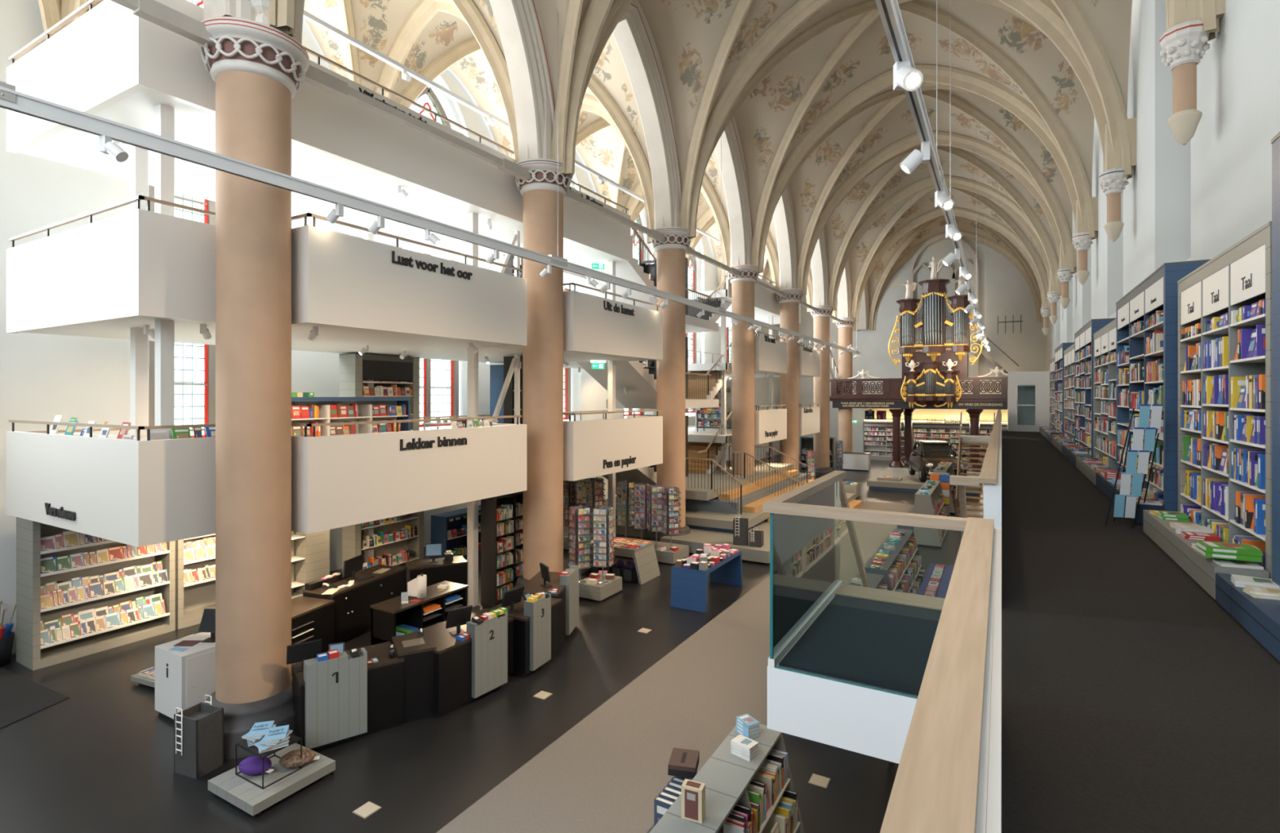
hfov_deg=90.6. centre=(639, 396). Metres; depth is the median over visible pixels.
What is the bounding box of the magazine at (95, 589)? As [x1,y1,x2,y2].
[88,581,104,598]
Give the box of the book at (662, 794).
[658,791,678,802]
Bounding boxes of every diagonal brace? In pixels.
[491,354,519,424]
[498,230,519,277]
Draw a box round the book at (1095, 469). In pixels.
[1093,468,1113,471]
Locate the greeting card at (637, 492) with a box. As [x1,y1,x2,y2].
[635,490,639,495]
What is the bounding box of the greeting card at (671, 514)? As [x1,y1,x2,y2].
[668,511,674,516]
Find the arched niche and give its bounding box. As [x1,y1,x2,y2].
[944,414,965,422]
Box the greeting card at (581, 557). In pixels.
[578,555,583,561]
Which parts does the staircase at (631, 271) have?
handrail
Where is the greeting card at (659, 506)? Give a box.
[657,504,662,508]
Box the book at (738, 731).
[736,728,759,739]
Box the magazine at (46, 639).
[40,628,51,645]
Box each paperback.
[241,734,265,742]
[242,724,275,739]
[246,720,274,737]
[246,739,259,746]
[254,736,289,750]
[257,739,289,752]
[258,742,288,754]
[259,728,288,744]
[261,729,292,745]
[264,724,288,742]
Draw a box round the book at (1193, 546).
[1191,543,1196,550]
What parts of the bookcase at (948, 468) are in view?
panel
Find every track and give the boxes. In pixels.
[0,12,860,355]
[302,10,720,244]
[875,0,988,345]
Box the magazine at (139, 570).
[136,565,141,573]
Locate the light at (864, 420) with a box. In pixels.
[864,420,1007,423]
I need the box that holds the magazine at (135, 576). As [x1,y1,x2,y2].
[133,574,139,588]
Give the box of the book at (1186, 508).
[1182,504,1200,515]
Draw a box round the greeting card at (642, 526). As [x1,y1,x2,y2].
[640,524,644,528]
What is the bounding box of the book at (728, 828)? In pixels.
[723,821,744,832]
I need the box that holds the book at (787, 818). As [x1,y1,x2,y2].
[773,812,788,832]
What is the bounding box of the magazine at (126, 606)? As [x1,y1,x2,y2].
[119,600,132,611]
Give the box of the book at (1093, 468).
[1090,466,1112,469]
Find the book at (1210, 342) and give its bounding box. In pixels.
[1208,340,1211,368]
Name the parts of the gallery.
fretwork panel, fretwork panel, fretwork panel, fretwork panel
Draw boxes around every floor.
[0,454,983,832]
[18,88,779,327]
[22,316,623,364]
[563,361,639,368]
[688,363,779,377]
[688,426,731,443]
[1001,431,1279,832]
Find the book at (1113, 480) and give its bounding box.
[1111,479,1132,483]
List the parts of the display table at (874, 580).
panel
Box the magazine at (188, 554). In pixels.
[183,548,195,562]
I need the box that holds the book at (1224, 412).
[1224,412,1225,440]
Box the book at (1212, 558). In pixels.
[1212,558,1250,562]
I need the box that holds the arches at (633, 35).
[203,0,869,329]
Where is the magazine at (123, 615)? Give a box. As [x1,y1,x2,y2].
[120,610,128,625]
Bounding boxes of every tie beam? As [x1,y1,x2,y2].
[110,0,215,47]
[303,65,531,180]
[564,187,666,242]
[685,246,740,275]
[754,280,787,297]
[799,301,821,313]
[830,315,844,324]
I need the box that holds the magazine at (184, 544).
[183,542,186,550]
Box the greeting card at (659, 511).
[657,509,662,514]
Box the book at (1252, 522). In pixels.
[1250,514,1253,529]
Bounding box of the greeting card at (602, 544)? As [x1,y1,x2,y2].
[600,542,605,546]
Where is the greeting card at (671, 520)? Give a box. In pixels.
[668,517,674,522]
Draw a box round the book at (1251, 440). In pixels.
[1249,416,1260,442]
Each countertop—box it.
[291,596,334,620]
[291,641,404,686]
[302,564,406,596]
[369,581,468,613]
[391,631,436,657]
[405,555,467,570]
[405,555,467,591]
[408,614,479,654]
[471,608,514,622]
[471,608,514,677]
[484,596,562,622]
[522,571,565,596]
[842,451,871,471]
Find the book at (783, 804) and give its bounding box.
[777,800,792,814]
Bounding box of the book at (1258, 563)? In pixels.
[1254,553,1262,566]
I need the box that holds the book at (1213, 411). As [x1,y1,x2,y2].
[1213,411,1214,439]
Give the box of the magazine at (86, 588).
[84,585,89,599]
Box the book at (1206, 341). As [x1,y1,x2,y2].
[1205,341,1207,368]
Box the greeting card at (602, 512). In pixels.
[600,509,605,515]
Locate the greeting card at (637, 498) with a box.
[635,496,639,500]
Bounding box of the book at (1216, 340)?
[1215,337,1218,367]
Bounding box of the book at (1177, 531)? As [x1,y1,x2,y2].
[1174,528,1210,533]
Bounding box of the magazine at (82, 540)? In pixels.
[78,532,84,545]
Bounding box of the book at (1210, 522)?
[1208,520,1228,528]
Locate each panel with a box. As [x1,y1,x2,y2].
[303,647,367,749]
[466,613,507,698]
[524,593,551,671]
[559,565,578,635]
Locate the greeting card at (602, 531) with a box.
[600,528,605,533]
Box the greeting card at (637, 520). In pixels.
[635,518,639,522]
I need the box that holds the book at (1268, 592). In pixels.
[1244,585,1279,597]
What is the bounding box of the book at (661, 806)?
[653,795,673,826]
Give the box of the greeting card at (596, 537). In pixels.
[593,535,599,540]
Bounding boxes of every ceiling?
[37,0,813,312]
[59,0,1132,310]
[754,252,838,327]
[769,280,859,331]
[855,215,1043,330]
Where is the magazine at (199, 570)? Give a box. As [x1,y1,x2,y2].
[197,568,203,581]
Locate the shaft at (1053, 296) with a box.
[1047,291,1060,324]
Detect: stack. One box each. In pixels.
[395,626,413,635]
[395,631,404,635]
[396,624,418,632]
[422,602,440,613]
[444,593,460,603]
[733,514,748,546]
[749,527,764,547]
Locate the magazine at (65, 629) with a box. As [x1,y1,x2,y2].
[61,625,71,639]
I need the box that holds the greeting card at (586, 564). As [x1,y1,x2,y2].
[584,561,590,567]
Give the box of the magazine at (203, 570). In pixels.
[201,567,206,580]
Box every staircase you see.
[576,360,656,408]
[582,227,656,311]
[602,465,656,486]
[685,342,731,399]
[688,280,731,322]
[688,411,731,474]
[829,348,838,390]
[839,480,967,764]
[955,412,995,518]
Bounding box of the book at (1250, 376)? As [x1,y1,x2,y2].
[1248,375,1252,408]
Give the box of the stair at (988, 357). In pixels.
[978,315,1022,373]
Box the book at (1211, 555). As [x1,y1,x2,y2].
[1195,546,1262,562]
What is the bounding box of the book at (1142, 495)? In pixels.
[1129,494,1155,497]
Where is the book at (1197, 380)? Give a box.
[1195,379,1198,405]
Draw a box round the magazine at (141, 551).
[136,546,146,555]
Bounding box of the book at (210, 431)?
[204,426,215,437]
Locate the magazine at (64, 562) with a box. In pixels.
[56,555,71,571]
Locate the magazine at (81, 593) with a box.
[75,585,85,601]
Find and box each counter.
[291,596,334,670]
[291,641,404,751]
[302,564,406,644]
[369,581,468,645]
[391,631,436,724]
[408,614,502,718]
[484,596,562,678]
[522,571,566,642]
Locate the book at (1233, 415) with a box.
[1232,414,1235,439]
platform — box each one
[207,742,335,817]
[604,460,862,564]
[866,467,981,497]
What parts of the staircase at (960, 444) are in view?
handrail, glass pane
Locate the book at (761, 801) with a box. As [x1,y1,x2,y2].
[760,800,761,825]
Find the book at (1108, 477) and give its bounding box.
[1104,476,1120,479]
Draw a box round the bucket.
[0,631,14,667]
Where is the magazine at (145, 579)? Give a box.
[137,571,153,587]
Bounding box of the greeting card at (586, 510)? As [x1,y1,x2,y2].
[584,508,590,514]
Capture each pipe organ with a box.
[888,279,982,378]
[900,360,962,408]
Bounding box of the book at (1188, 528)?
[1172,524,1213,533]
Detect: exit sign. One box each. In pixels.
[591,260,605,269]
[591,360,605,368]
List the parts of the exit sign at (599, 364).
sign panel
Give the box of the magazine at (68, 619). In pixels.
[61,613,74,626]
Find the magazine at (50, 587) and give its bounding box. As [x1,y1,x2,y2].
[44,581,57,594]
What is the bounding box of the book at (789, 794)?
[782,789,797,804]
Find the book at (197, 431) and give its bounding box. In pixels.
[192,427,202,438]
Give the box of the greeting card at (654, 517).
[652,515,657,519]
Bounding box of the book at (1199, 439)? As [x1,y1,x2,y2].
[1199,439,1200,466]
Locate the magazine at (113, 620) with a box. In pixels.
[104,611,120,629]
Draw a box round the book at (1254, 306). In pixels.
[1248,302,1257,319]
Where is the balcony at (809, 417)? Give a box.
[778,403,819,435]
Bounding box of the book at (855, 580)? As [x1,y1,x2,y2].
[851,577,862,583]
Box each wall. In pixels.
[0,0,779,655]
[799,238,1046,455]
[864,408,1007,424]
[1046,0,1279,371]
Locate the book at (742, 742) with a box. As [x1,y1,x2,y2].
[730,734,758,752]
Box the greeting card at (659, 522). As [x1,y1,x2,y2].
[657,520,662,525]
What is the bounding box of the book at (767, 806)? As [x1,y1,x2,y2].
[763,782,769,813]
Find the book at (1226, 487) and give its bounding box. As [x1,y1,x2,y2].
[1225,486,1228,517]
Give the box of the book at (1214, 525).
[1212,523,1228,535]
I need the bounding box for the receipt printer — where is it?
[444,550,453,561]
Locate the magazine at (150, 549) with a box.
[146,544,155,554]
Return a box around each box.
[586,578,597,585]
[589,573,599,579]
[599,570,607,576]
[605,573,614,579]
[657,546,666,551]
[667,747,699,778]
[670,546,678,551]
[675,560,682,567]
[681,559,686,564]
[681,778,705,824]
[683,564,690,568]
[686,556,696,564]
[690,561,698,569]
[692,555,699,562]
[696,549,703,555]
[698,560,708,570]
[699,555,707,562]
[702,543,711,550]
[703,545,711,556]
[711,549,719,556]
[711,556,719,564]
[714,544,722,550]
[720,554,726,559]
[722,543,729,551]
[723,550,730,557]
[728,549,738,553]
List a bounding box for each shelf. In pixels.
[422,608,441,615]
[422,612,441,622]
[444,597,462,604]
[444,603,462,612]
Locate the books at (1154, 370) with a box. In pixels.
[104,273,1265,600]
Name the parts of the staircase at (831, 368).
handrail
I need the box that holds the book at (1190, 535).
[1180,531,1221,540]
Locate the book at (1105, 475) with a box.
[1103,473,1120,477]
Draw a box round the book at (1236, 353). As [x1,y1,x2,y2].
[1234,345,1237,359]
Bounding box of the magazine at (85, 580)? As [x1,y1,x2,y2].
[81,576,89,586]
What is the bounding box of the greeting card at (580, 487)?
[577,485,582,490]
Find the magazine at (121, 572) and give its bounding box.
[118,568,123,578]
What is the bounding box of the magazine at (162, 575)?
[157,569,168,583]
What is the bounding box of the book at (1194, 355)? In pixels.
[1191,352,1195,370]
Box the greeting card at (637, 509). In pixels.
[635,506,639,511]
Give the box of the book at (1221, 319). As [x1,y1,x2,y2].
[1217,314,1225,328]
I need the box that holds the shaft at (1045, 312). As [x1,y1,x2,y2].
[1040,306,1050,335]
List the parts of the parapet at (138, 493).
rail post, rail post, rail post, handrail, rail post, rail post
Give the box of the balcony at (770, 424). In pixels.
[754,404,786,444]
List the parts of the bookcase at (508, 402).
panel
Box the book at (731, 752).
[730,750,758,762]
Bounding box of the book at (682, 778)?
[675,776,693,780]
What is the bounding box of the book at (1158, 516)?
[1157,514,1189,521]
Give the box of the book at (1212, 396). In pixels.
[1209,386,1213,404]
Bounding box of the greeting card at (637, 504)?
[635,502,639,506]
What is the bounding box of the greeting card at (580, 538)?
[578,535,583,541]
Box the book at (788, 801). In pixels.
[780,797,793,832]
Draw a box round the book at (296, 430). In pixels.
[291,426,302,436]
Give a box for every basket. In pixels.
[590,558,600,573]
[600,560,614,573]
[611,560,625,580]
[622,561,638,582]
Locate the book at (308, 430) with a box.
[301,426,311,436]
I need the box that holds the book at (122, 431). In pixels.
[116,422,131,439]
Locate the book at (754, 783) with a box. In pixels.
[750,780,765,794]
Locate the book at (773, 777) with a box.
[757,771,775,804]
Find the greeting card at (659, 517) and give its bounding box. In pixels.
[657,515,662,519]
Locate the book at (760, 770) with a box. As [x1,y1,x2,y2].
[756,768,776,801]
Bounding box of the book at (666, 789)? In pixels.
[662,786,681,796]
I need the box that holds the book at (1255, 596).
[1242,588,1279,600]
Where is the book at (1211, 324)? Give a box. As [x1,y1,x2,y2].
[1208,319,1212,331]
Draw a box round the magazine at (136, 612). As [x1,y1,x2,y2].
[134,608,139,621]
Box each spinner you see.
[563,480,577,538]
[568,504,592,583]
[574,478,590,506]
[585,479,604,532]
[590,476,604,506]
[591,505,614,585]
[616,480,634,538]
[632,482,649,539]
[647,484,664,548]
[661,485,680,551]
[765,451,773,462]
[805,449,816,479]
[835,440,843,464]
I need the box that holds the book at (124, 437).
[121,435,133,439]
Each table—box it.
[62,433,146,440]
[235,733,302,789]
[422,420,497,430]
[578,537,660,585]
[670,549,742,613]
[696,413,728,431]
[843,483,860,498]
[876,477,902,481]
[916,563,954,598]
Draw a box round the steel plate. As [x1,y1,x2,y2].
[401,638,425,647]
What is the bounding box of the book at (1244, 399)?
[1241,391,1245,408]
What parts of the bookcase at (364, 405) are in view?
shelf, shelf, cornice, panel, shelf, panel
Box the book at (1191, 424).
[1189,409,1199,429]
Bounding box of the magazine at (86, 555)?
[82,551,89,566]
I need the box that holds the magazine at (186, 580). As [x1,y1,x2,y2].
[183,569,189,584]
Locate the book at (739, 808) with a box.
[733,804,751,822]
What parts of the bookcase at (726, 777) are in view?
shelf, shelf, panel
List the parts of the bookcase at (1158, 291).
panel, shelf, shelf, shelf, shelf, shelf, shelf, cornice, shelf, shelf, shelf, shelf, shelf, panel, panel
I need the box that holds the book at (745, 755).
[730,746,758,759]
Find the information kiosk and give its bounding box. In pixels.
[155,632,215,720]
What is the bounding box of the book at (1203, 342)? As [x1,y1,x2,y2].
[1203,342,1204,368]
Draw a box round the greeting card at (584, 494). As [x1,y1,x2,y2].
[582,491,586,496]
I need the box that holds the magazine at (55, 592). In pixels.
[52,590,58,606]
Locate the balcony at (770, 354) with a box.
[754,332,786,373]
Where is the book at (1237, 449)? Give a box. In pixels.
[1237,448,1253,480]
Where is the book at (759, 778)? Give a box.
[751,773,772,807]
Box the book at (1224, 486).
[1223,485,1228,515]
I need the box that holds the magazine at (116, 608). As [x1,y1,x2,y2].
[112,604,120,613]
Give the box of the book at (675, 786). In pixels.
[666,781,681,791]
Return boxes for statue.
[892,280,916,299]
[928,253,949,279]
[955,276,964,295]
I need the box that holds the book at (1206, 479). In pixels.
[1205,479,1228,506]
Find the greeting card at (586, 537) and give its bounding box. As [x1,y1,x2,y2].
[584,534,590,540]
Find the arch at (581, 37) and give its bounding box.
[275,0,1219,176]
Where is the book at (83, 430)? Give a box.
[80,428,85,435]
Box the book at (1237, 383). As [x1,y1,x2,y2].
[1231,377,1245,408]
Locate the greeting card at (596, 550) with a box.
[593,547,599,553]
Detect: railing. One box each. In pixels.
[27,408,695,433]
[685,288,711,320]
[685,372,711,399]
[685,457,742,515]
[688,350,720,363]
[728,445,807,484]
[733,451,804,496]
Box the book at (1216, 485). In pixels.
[1213,481,1228,511]
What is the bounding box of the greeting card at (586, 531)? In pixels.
[584,528,589,533]
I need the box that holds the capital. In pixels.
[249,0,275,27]
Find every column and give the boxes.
[196,16,309,759]
[513,158,573,588]
[648,226,690,542]
[726,264,759,475]
[775,288,802,470]
[809,305,833,478]
[835,317,855,466]
[888,408,904,468]
[901,408,915,466]
[965,409,982,472]
[967,414,982,466]
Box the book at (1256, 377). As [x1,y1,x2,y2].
[1254,374,1258,408]
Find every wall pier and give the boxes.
[212,0,297,40]
[255,0,294,35]
[526,93,553,159]
[654,181,682,229]
[730,228,751,266]
[779,257,798,289]
[813,280,828,306]
[838,297,851,318]
[1041,289,1048,307]
[1048,269,1061,292]
[1058,240,1076,269]
[1075,196,1097,233]
[1102,117,1136,171]
[1166,0,1225,31]
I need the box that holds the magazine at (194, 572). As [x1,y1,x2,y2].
[191,568,199,582]
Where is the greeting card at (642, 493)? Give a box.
[640,491,644,495]
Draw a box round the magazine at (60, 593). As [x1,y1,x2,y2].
[56,588,63,605]
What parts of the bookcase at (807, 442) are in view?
panel, panel, panel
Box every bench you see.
[1039,426,1046,437]
[1045,431,1053,444]
[1052,437,1062,453]
[1062,444,1091,466]
[1075,456,1105,485]
[1095,472,1164,525]
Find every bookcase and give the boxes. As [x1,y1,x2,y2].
[291,396,410,435]
[291,529,329,599]
[338,353,419,431]
[342,511,423,571]
[431,505,480,559]
[480,491,523,607]
[489,364,503,423]
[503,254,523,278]
[503,355,523,424]
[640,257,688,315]
[640,337,688,398]
[640,414,688,476]
[646,724,804,832]
[695,379,731,431]
[800,436,835,473]
[848,528,923,593]
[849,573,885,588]
[862,422,904,461]
[897,480,948,549]
[911,422,1008,462]
[933,462,955,514]
[1049,357,1054,430]
[1054,342,1074,435]
[1063,343,1074,441]
[1074,318,1115,457]
[1093,319,1115,471]
[1115,259,1210,511]
[1177,221,1271,579]
[1271,131,1279,589]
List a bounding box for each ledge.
[1142,510,1269,599]
[1214,573,1279,662]
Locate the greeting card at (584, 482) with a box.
[582,480,586,484]
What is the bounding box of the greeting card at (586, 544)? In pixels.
[584,542,590,547]
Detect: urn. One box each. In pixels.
[847,368,879,378]
[905,360,919,371]
[942,359,956,370]
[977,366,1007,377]
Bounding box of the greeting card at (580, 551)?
[578,549,583,555]
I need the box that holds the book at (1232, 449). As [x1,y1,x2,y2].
[1231,448,1257,479]
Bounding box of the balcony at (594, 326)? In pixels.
[563,282,662,361]
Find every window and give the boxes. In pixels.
[148,0,215,438]
[400,86,458,427]
[563,288,570,419]
[624,214,644,416]
[685,248,697,413]
[726,327,731,379]
[908,234,978,377]
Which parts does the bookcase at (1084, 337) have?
panel, cornice, panel, panel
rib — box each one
[563,0,1215,238]
[687,0,1132,273]
[759,81,1095,295]
[801,143,1075,311]
[832,185,1061,321]
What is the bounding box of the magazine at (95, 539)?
[92,536,97,542]
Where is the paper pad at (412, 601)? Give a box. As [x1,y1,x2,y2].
[409,599,422,602]
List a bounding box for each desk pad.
[321,588,340,595]
[373,568,390,573]
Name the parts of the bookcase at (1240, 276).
panel, shelf, shelf, shelf, shelf, shelf, shelf, shelf, shelf, shelf, shelf, shelf, shelf, cornice, panel, shelf, shelf, shelf, shelf, shelf, shelf, panel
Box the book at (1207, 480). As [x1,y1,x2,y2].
[1207,480,1228,507]
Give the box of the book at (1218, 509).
[1216,494,1220,512]
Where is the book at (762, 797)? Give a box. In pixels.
[760,795,763,823]
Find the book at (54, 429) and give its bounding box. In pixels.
[49,415,64,434]
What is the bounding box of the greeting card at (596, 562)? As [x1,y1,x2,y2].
[593,560,599,565]
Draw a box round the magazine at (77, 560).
[70,552,84,568]
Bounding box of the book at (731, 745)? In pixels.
[730,743,758,755]
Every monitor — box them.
[198,608,215,643]
[286,639,321,673]
[328,642,344,653]
[342,554,363,581]
[425,542,442,563]
[445,604,472,635]
[500,586,524,613]
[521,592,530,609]
[539,562,552,588]
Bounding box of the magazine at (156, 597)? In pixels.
[150,593,162,604]
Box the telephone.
[321,582,337,589]
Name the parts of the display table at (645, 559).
leg panel, leg panel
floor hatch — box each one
[351,801,382,819]
[533,690,552,700]
[637,628,652,634]
[808,773,831,789]
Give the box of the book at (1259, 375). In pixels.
[1258,374,1260,409]
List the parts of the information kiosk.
door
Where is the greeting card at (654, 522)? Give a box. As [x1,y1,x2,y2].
[652,520,657,525]
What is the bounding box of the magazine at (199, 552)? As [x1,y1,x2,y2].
[193,546,205,559]
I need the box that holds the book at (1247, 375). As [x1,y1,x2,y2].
[1247,375,1248,408]
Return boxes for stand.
[400,591,408,604]
[1104,404,1163,528]
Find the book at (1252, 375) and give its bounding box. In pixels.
[1252,375,1253,408]
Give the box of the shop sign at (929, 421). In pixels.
[927,418,959,423]
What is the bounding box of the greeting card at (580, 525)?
[578,522,583,528]
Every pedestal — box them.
[173,694,223,779]
[563,532,593,551]
[578,573,622,601]
[613,537,688,564]
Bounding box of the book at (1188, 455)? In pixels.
[1186,443,1191,461]
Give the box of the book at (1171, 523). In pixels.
[1169,522,1199,526]
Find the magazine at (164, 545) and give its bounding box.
[161,542,168,551]
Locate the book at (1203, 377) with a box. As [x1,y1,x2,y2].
[1203,377,1204,404]
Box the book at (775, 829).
[770,822,780,832]
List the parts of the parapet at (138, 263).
rail post, rail post, handrail, rail post, rail post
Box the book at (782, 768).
[782,768,783,789]
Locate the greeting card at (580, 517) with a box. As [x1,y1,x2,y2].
[578,515,583,521]
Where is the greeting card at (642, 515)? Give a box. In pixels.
[640,512,644,517]
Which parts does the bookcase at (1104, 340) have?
panel, panel, cornice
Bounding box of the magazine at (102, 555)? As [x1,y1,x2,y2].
[96,548,109,563]
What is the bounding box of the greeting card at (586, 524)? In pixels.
[584,521,589,527]
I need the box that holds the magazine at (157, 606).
[153,600,162,616]
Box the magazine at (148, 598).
[145,595,151,604]
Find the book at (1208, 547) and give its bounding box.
[1195,540,1262,556]
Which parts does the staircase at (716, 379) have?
handrail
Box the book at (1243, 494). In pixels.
[1243,493,1265,526]
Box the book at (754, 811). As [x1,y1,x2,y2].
[751,808,757,832]
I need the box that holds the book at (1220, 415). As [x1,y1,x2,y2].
[1216,411,1224,439]
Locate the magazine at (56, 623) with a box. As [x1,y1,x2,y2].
[43,618,62,629]
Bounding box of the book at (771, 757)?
[765,753,784,786]
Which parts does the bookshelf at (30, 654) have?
panel, panel, panel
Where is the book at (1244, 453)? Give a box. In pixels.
[1240,449,1265,482]
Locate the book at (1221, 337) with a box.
[1221,337,1222,366]
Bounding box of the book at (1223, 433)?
[1221,425,1224,439]
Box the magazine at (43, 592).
[40,585,46,595]
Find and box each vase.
[860,368,866,378]
[908,360,915,371]
[945,359,953,370]
[993,366,1000,377]
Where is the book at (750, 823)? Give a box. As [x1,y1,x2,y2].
[747,821,751,832]
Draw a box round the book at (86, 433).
[83,421,96,436]
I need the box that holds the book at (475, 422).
[472,419,479,426]
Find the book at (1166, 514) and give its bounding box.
[1158,511,1188,519]
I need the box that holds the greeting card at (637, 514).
[635,512,639,517]
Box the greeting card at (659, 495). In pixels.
[657,493,662,497]
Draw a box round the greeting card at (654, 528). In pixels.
[652,526,657,530]
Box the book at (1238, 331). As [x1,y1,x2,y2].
[1237,329,1240,359]
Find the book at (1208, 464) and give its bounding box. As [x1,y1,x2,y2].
[1207,443,1217,466]
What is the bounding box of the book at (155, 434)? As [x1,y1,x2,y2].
[146,428,169,439]
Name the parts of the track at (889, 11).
joint plate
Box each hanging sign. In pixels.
[865,409,874,419]
[876,410,886,419]
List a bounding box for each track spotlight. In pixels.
[99,134,128,162]
[111,139,125,145]
[143,324,155,339]
[200,324,211,339]
[307,326,318,341]
[325,203,343,223]
[358,345,368,355]
[368,215,384,234]
[398,186,408,198]
[400,351,406,359]
[401,70,411,81]
[424,229,440,245]
[468,342,478,353]
[484,356,489,364]
[485,248,498,264]
[487,116,495,126]
[487,218,492,230]
[539,264,551,278]
[563,359,568,366]
[588,276,599,288]
[597,176,604,184]
[600,281,609,293]
[621,288,631,298]
[623,387,627,394]
[648,293,657,304]
[659,298,668,308]
[696,309,704,318]
[731,318,737,325]
[747,324,754,331]
[755,326,761,333]
[778,331,784,337]
[893,61,923,91]
[899,140,929,174]
[934,191,954,211]
[942,248,959,266]
[945,223,962,241]
[955,280,969,295]
[959,266,972,279]
[963,302,975,313]
[968,293,977,303]
[968,317,979,325]
[973,309,982,319]
[975,331,983,338]
[976,328,982,334]
[977,322,984,329]
[978,334,985,341]
[982,337,988,344]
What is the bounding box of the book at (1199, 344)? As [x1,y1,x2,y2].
[1198,342,1200,368]
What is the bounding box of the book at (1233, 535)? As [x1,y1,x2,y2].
[1231,533,1256,543]
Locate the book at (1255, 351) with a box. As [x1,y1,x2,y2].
[1253,342,1256,357]
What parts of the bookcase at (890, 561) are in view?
panel, shelf, shelf, panel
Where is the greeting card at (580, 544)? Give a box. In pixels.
[578,542,583,547]
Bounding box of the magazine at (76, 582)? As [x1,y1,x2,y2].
[71,576,82,587]
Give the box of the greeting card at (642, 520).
[640,518,644,523]
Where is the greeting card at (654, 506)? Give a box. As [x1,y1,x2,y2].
[652,504,657,508]
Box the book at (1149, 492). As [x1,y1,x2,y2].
[1129,488,1153,495]
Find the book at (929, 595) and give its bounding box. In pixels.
[924,593,935,597]
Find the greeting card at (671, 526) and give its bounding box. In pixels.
[668,523,674,528]
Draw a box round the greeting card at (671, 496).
[668,494,674,499]
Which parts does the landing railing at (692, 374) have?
handrail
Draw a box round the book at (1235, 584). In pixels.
[1230,577,1276,589]
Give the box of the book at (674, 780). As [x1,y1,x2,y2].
[671,777,684,785]
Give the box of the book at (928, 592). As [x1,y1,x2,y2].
[924,589,936,595]
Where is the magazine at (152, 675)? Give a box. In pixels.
[147,671,155,678]
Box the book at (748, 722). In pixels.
[736,714,759,729]
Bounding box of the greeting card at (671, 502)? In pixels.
[668,500,674,505]
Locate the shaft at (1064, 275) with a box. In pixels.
[1057,267,1072,309]
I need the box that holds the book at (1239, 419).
[1235,415,1262,440]
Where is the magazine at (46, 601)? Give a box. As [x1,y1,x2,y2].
[40,593,53,609]
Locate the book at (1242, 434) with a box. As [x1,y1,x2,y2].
[1240,414,1254,440]
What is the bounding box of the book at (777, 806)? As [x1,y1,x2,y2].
[777,805,790,832]
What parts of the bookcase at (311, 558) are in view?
shelf, shelf, shelf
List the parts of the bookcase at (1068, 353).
panel, cornice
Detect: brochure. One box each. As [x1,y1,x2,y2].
[168,647,188,652]
[173,640,201,646]
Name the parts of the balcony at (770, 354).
handrail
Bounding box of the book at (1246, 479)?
[1244,470,1248,483]
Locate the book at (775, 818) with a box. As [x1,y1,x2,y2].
[764,813,786,832]
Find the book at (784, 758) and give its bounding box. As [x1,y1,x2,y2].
[784,758,785,785]
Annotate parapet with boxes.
[6,0,631,262]
[6,195,215,333]
[6,420,215,547]
[725,275,800,323]
[725,363,778,375]
[725,435,731,444]
[880,517,1001,832]
[949,412,1001,528]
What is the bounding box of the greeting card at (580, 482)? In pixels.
[577,480,582,484]
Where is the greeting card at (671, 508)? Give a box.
[668,506,674,511]
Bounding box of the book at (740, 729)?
[736,724,759,737]
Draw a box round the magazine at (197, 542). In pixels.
[195,540,200,547]
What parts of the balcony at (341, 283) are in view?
rail post, rail post, rail post, handrail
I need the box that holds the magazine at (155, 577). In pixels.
[151,571,159,584]
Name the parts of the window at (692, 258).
leaded pane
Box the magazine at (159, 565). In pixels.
[156,560,163,571]
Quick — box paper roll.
[407,573,426,598]
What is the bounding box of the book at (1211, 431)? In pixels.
[1209,422,1213,437]
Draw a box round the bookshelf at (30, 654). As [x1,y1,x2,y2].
[16,517,175,671]
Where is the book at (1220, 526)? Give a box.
[1218,525,1228,537]
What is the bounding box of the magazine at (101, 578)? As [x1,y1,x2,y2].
[98,574,104,582]
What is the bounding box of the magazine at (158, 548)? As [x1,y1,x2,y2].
[155,543,162,552]
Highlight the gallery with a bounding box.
[829,377,1007,409]
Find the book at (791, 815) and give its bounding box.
[790,814,792,832]
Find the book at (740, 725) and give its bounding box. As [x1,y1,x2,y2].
[736,720,759,733]
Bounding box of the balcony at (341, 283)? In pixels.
[291,213,527,347]
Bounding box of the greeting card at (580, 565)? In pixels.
[578,562,583,568]
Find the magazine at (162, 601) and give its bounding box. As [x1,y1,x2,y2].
[160,599,165,614]
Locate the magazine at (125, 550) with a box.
[122,545,128,558]
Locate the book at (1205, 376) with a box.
[1204,376,1206,404]
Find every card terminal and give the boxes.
[350,648,361,658]
[471,616,484,624]
[542,591,551,598]
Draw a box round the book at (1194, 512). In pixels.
[1193,511,1200,524]
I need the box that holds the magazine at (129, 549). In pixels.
[126,544,132,558]
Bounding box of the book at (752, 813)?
[751,811,754,832]
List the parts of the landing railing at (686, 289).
handrail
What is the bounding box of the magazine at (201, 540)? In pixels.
[200,539,204,546]
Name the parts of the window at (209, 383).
leaded pane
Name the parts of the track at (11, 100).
joint plate, joint plate, joint plate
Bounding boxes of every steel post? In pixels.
[130,145,148,437]
[155,103,174,439]
[363,233,373,564]
[466,212,478,607]
[608,261,615,537]
[720,299,725,470]
[768,316,773,452]
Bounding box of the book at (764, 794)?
[764,794,765,821]

